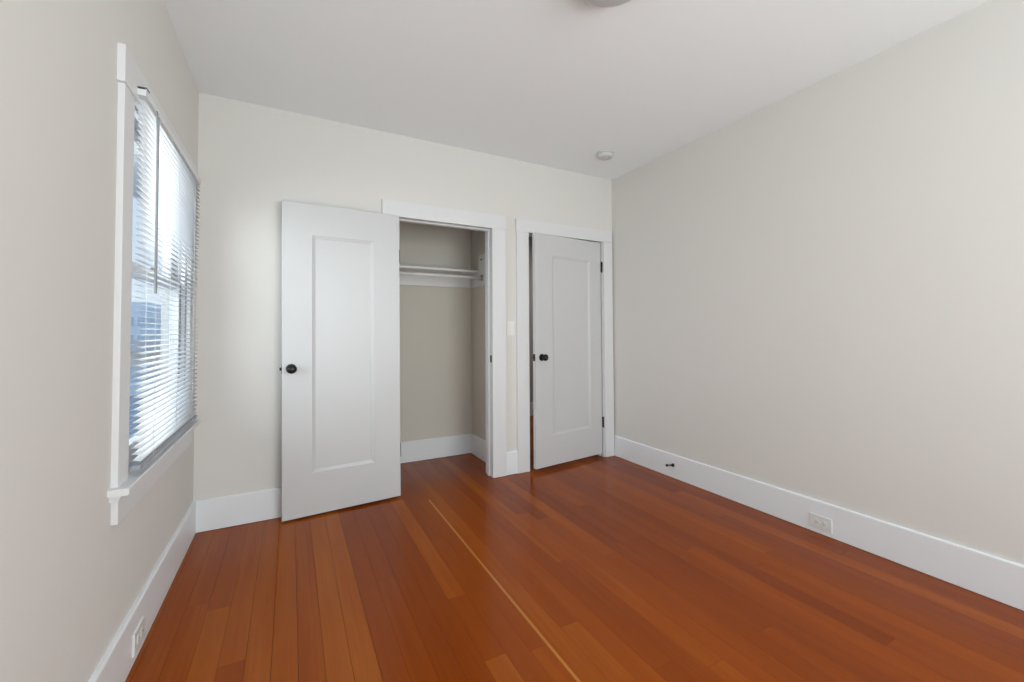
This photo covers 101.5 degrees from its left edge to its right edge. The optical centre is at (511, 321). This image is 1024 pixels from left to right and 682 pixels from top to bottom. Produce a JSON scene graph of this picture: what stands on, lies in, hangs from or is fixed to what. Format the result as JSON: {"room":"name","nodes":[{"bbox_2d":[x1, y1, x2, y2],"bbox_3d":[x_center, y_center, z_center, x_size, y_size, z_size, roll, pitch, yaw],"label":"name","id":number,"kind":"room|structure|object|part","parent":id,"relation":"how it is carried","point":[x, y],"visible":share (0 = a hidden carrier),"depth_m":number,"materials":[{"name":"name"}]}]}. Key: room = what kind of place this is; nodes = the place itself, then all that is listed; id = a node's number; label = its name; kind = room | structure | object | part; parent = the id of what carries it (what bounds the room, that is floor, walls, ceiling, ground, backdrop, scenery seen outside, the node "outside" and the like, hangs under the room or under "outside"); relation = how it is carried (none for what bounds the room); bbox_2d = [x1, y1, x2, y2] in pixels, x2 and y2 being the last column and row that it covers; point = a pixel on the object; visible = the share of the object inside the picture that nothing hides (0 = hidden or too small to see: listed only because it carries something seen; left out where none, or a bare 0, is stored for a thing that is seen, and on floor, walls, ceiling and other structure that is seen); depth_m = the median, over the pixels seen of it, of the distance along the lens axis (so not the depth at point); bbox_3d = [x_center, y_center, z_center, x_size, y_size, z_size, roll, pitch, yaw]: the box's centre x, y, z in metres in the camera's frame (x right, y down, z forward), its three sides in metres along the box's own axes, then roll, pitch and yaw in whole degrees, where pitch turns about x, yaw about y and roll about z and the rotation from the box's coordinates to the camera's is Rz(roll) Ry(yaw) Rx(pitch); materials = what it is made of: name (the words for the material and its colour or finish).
{"room":"empty bedroom","nodes":[
{"label":"empty bedroom","id":0,"kind":"room"},
{"bbox_2d":[0,0,198,681],"bbox_3d":[-0.754,-0.117,0.255,0.105,2.620,4.949,0,-2,-28],"label":"wall","id":1,"kind":"structure","parent":0,"point":[70,579],"depth_m":1.04,"materials":[{"name":"white paint"}]},
{"bbox_2d":[132,616,144,657],"bbox_3d":[-1.345,1.135,1.510,0.009,0.076,0.117,0,-2,-28],"label":"wall outlet","id":2,"kind":"object","parent":1,"relation":"attached to","point":[138,636],"visible":1,"depth_m":1.50,"materials":[{"name":"white plastic"}]},
{"bbox_2d":[88,501,195,681],"bbox_3d":[-0.695,1.079,0.254,0.016,0.182,4.949,0,-2,-28],"label":"baseboard","id":3,"kind":"structure","parent":1,"relation":"attached to","point":[117,661],"depth_m":1.62,"materials":[{"name":"white paint"}]},
{"bbox_2d":[133,152,158,217],"bbox_3d":[-2.361,-1.151,2.743,0.425,0.455,11.000,0,-2,-28],"label":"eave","id":4,"kind":"object","parent":1,"relation":"attached to","point":[136,170],"depth_m":2.74,"materials":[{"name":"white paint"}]},
{"bbox_2d":[107,42,200,525],"bbox_3d":[-1.558,-0.111,1.809,0.176,1.532,1.182,0,-2,-28],"label":"window","id":5,"kind":"structure","parent":1,"relation":"in","point":[128,486],"depth_m":1.39,"materials":[{"name":"white paint"}]},
{"bbox_3d":[-1.509,0.569,1.816,0.029,0.020,1.152,0,-2,-28],"label":"bed moulding","id":6,"kind":"part","parent":5,"relation":"part of","materials":[{"name":"white paint"}]},
{"bbox_3d":[-1.275,-0.118,1.372,0.018,1.301,0.097,0,-2,-28],"label":"casing","id":7,"kind":"part","parent":5,"relation":"part of","materials":[{"name":"white paint"}]},
{"bbox_3d":[-1.595,-0.469,1.800,0.033,0.583,0.926,0,-2,-28],"label":"sash","id":8,"kind":"part","parent":5,"relation":"part of","materials":[{"name":"grey paint"}]},
{"bbox_3d":[-1.558,0.155,1.802,0.033,0.740,0.926,0,-2,-28],"label":"sash","id":9,"kind":"part","parent":5,"relation":"part of","materials":[{"name":"grey paint"}]},
{"bbox_3d":[-1.519,-0.816,1.848,0.021,0.121,1.155,0,-2,-28],"label":"head casing","id":10,"kind":"part","parent":5,"relation":"part of","materials":[{"name":"white paint"}]},
{"bbox_2d":[131,86,200,469],"bbox_3d":[-1.512,-0.142,1.880,0.040,1.322,0.999,0,-2,-28],"label":"mini blind","id":11,"kind":"object","parent":5,"relation":"attached to","point":[170,182],"visible":1,"depth_m":1.72,"materials":[{"name":"white plastic"}]},
{"bbox_3d":[-1.366,-0.143,1.565,0.002,1.289,0.002,1,-2,-43],"label":"ladder cord","id":12,"kind":"part","parent":11,"relation":"part of","materials":[{"name":"white fabric"}]},
{"bbox_3d":[-1.342,-0.143,1.578,0.002,1.289,0.002,-1,-1,17],"label":"ladder cord","id":13,"kind":"part","parent":11,"relation":"part of","materials":[{"name":"white fabric"}]},
{"bbox_3d":[-1.513,0.511,1.862,0.027,0.016,0.992,0,-2,-28],"label":"rail","id":14,"kind":"part","parent":11,"relation":"part of","materials":[{"name":"grey plastic"}]},
{"bbox_3d":[-1.528,-0.135,1.871,0.002,1.289,0.002,0,-1,-13],"label":"ladder cord","id":15,"kind":"part","parent":11,"relation":"part of","materials":[{"name":"white fabric"}]},
{"bbox_3d":[-1.504,-0.135,1.884,0.002,1.289,0.002,0,-1,-13],"label":"ladder cord","id":16,"kind":"part","parent":11,"relation":"part of","materials":[{"name":"white fabric"}]},
{"bbox_3d":[-1.691,-0.127,2.178,0.002,1.289,0.002,-1,-1,17],"label":"ladder cord","id":17,"kind":"part","parent":11,"relation":"part of","materials":[{"name":"white fabric"}]},
{"bbox_3d":[-1.666,-0.127,2.191,0.002,1.289,0.002,-1,-1,17],"label":"ladder cord","id":18,"kind":"part","parent":11,"relation":"part of","materials":[{"name":"white fabric"}]},
{"bbox_3d":[-1.761,-0.093,2.291,0.018,1.301,0.099,0,-2,-28],"label":"casing","id":19,"kind":"part","parent":5,"relation":"part of","materials":[{"name":"white paint"}]},
{"bbox_2d":[193,92,613,500],"bbox_3d":[-0.508,-0.045,3.256,3.437,2.620,0.130,0,-2,-28],"label":"wall","id":20,"kind":"structure","parent":0,"point":[252,158],"depth_m":2.65,"materials":[{"name":"white paint"}]},
{"bbox_2d":[279,200,400,521],"bbox_3d":[-1.110,0.236,2.779,0.760,1.975,0.165,0,-1,-32],"label":"door","id":21,"kind":"structure","parent":20,"relation":"in","point":[340,368],"depth_m":2.75,"materials":[{"name":"grey paint"}]},
{"bbox_3d":[-1.345,0.293,2.556,0.050,0.056,0.051,-1,-1,12],"label":"knob","id":22,"kind":"part","parent":21,"relation":"part of","materials":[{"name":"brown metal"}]},
{"bbox_2d":[196,450,517,532],"bbox_3d":[-0.899,1.146,2.935,2.130,0.182,0.016,0,-2,-28],"label":"baseboard","id":23,"kind":"structure","parent":20,"relation":"attached to","point":[249,507],"depth_m":2.54,"materials":[{"name":"white paint"}]},
{"bbox_2d":[382,199,506,477],"bbox_3d":[-0.514,0.191,3.233,0.983,2.108,0.154,0,-2,-28],"label":"door frame","id":24,"kind":"structure","parent":20,"relation":"attached to","point":[494,226],"depth_m":3.36,"materials":[{"name":"white paint"}]},
{"bbox_3d":[-0.489,-0.807,3.200,0.983,0.114,0.024,0,-2,-28],"label":"head casing","id":25,"kind":"part","parent":24,"relation":"part of","materials":[{"name":"white paint"}]},
{"bbox_3d":[-0.105,0.248,3.375,0.119,1.992,0.022,0,-2,-28],"label":"casing","id":26,"kind":"part","parent":24,"relation":"part of","materials":[{"name":"white paint"}]},
{"bbox_2d":[506,321,514,334],"bbox_3d":[-0.011,0.057,3.437,0.073,0.118,0.010,0,-2,-28],"label":"light switch","id":27,"kind":"object","parent":20,"relation":"attached to","point":[510,330],"visible":1,"depth_m":3.43,"materials":[{"name":"white plastic"}]},
{"bbox_2d":[515,218,613,473],"bbox_3d":[0.458,0.203,3.747,1.023,2.100,0.154,0,-2,-28],"label":"door frame","id":28,"kind":"structure","parent":20,"relation":"attached to","point":[524,229],"depth_m":3.57,"materials":[{"name":"white paint"}]},
{"bbox_3d":[0.090,0.250,3.478,0.114,1.992,0.022,0,-2,-28],"label":"casing","id":29,"kind":"part","parent":28,"relation":"part of","materials":[{"name":"white paint"}]},
{"bbox_3d":[0.484,-0.796,3.714,1.023,0.106,0.024,0,-2,-28],"label":"head casing","id":30,"kind":"part","parent":28,"relation":"part of","materials":[{"name":"white paint"}]},
{"bbox_3d":[0.897,0.256,3.905,0.098,1.992,0.022,0,-2,-28],"label":"casing","id":31,"kind":"part","parent":28,"relation":"part of","materials":[{"name":"white paint"}]},
{"bbox_2d":[532,232,603,468],"bbox_3d":[0.504,0.242,3.686,0.805,1.952,0.165,1,-2,-35],"label":"door","id":32,"kind":"structure","parent":20,"relation":"in","point":[568,421],"depth_m":3.65,"materials":[{"name":"grey paint"}]},
{"bbox_3d":[0.275,0.299,3.448,0.050,0.056,0.051,-1,-1,9],"label":"knob","id":33,"kind":"part","parent":32,"relation":"part of","materials":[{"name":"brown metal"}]},
{"bbox_2d":[399,222,485,441],"bbox_3d":[-0.752,0.014,3.567,1.185,2.520,0.651,0,-2,-28],"label":"wall","id":34,"kind":"structure","parent":0,"point":[443,370],"depth_m":3.89,"materials":[{"name":"beige paint"}]},
{"bbox_2d":[399,265,478,288],"bbox_3d":[-0.825,-0.397,3.718,1.088,0.150,0.214,0,-2,-28],"label":"closet shelf","id":35,"kind":"object","parent":34,"relation":"attached to","point":[403,279],"visible":0.47,"depth_m":3.85,"materials":[{"name":"white paint"}]},
{"bbox_2d":[399,253,484,286],"bbox_3d":[-0.729,-0.467,3.538,1.088,0.290,0.192,0,-2,-28],"label":"closet rod","id":36,"kind":"object","parent":34,"relation":"attached to","point":[481,258],"visible":0.43,"depth_m":3.72,"materials":[{"name":"white paint"}]},
{"bbox_2d":[400,433,485,463],"bbox_3d":[-0.730,1.159,3.514,1.090,0.182,0.591,0,-2,-28],"label":"baseboard","id":37,"kind":"structure","parent":34,"relation":"attached to","point":[424,449],"depth_m":3.84,"materials":[{"name":"white paint"}]},
{"bbox_2d":[529,237,532,401],"bbox_3d":[0.849,0.043,5.081,3.050,2.520,1.931,0,-2,-28],"label":"wall","id":38,"kind":"structure","parent":0,"point":[530,238],"depth_m":5.80,"materials":[{"name":"grey paint"}]},
{"bbox_2d":[530,402,532,415],"bbox_3d":[0.431,1.210,5.843,2.960,0.182,0.016,0,-2,-28],"label":"baseboard","id":39,"kind":"structure","parent":38,"relation":"attached to","point":[531,403],"depth_m":5.75,"materials":[{"name":"white paint"}]},
{"bbox_2d":[125,416,1023,681],"bbox_3d":[1.065,1.238,2.250,5.296,0.050,7.080,0,-2,-28],"label":"floor","id":40,"kind":"structure","parent":0,"point":[595,568],"depth_m":1.83,"materials":[{"name":"brown wood"}]},
{"bbox_2d":[164,0,988,179],"bbox_3d":[0.670,-1.455,1.049,3.437,0.080,5.199,0,-2,-28],"label":"ceiling","id":41,"kind":"structure","parent":0,"point":[557,84],"depth_m":2.22,"materials":[{"name":"white paint"}]},
{"bbox_2d":[596,150,613,160],"bbox_3d":[0.754,-1.336,3.384,0.138,0.044,0.138,0,-2,-28],"label":"smoke detector","id":42,"kind":"object","parent":41,"relation":"attached to","point":[603,155],"visible":1,"depth_m":3.35,"materials":[{"name":"white plastic"}]},
{"bbox_3d":[0.754,-1.353,3.384,0.138,0.012,0.138,0,-2,-28],"label":"plate","id":43,"kind":"part","parent":42,"relation":"part of","materials":[{"name":"white plastic"}]},
{"bbox_2d":[586,0,630,6],"bbox_3d":[0.399,-1.339,1.630,0.336,0.120,0.336,0,-2,-28],"label":"ceiling light","id":44,"kind":"object","parent":41,"relation":"attached to","point":[600,3],"visible":1,"depth_m":1.72,"materials":[{"name":"silver metal"}]},
{"bbox_2d":[611,0,1023,564],"bbox_3d":[2.154,-0.094,1.792,0.100,2.620,4.949,0,-2,-28],"label":"wall","id":45,"kind":"structure","parent":0,"point":[818,293],"depth_m":2.25,"materials":[{"name":"white paint"}]},
{"bbox_2d":[614,435,1023,610],"bbox_3d":[2.109,1.101,1.736,0.015,0.182,4.949,0,-2,-28],"label":"baseboard","id":46,"kind":"structure","parent":45,"relation":"attached to","point":[999,579],"depth_m":2.21,"materials":[{"name":"white paint"}]},
{"bbox_2d":[809,512,832,533],"bbox_3d":[1.754,1.147,2.381,0.009,0.076,0.117,0,-2,-28],"label":"wall outlet","id":47,"kind":"object","parent":45,"relation":"attached to","point":[816,521],"visible":1,"depth_m":2.38,"materials":[{"name":"white plastic"}]},
{"bbox_2d":[813,518,818,524],"bbox_3d":[1.743,1.147,2.397,0.003,0.034,0.028,0,-2,-28],"label":"receptacle","id":48,"kind":"object","parent":47,"relation":"attached to","point":[815,520],"depth_m":2.40,"materials":[{"name":"grey plastic"}]},
{"bbox_2d":[821,521,826,527],"bbox_3d":[1.761,1.147,2.362,0.003,0.034,0.028,0,-2,-28],"label":"receptacle","id":49,"kind":"object","parent":47,"relation":"attached to","point":[823,523],"depth_m":2.36,"materials":[{"name":"grey plastic"}]},
{"label":"outside","id":50,"kind":"structure","parent":0,"visible":0},
{"bbox_3d":[-56.871,6.555,43.300,100.000,0.300,150.000,0,-2,-28],"label":"ground","id":51,"kind":"structure","parent":50,"visible":0},
{"bbox_2d":[129,381,159,438],"bbox_3d":[-10.418,3.710,9.383,6.600,3.470,11.700,0,-2,-28],"label":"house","id":52,"kind":"structure","parent":51,"relation":"on","point":[133,393],"depth_m":12.61,"materials":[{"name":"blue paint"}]},
{"bbox_2d":[130,339,159,381],"bbox_3d":[-18.628,3.349,21.176,6.500,4.850,7.800,0,-2,-28],"label":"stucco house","id":53,"kind":"structure","parent":51,"relation":"on","point":[135,344],"depth_m":18.53,"materials":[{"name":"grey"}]},
{"bbox_2d":[131,302,160,339],"bbox_3d":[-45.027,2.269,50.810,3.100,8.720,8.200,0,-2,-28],"label":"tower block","id":54,"kind":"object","parent":51,"relation":"on","point":[135,314],"visible":0.14,"depth_m":47.59,"materials":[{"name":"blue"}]},
{"bbox_2d":[139,308,160,339],"bbox_3d":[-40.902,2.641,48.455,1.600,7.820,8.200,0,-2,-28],"label":"tower block","id":55,"kind":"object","parent":51,"relation":"on","point":[144,313],"visible":0.32,"depth_m":45.01,"materials":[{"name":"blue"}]}
]}

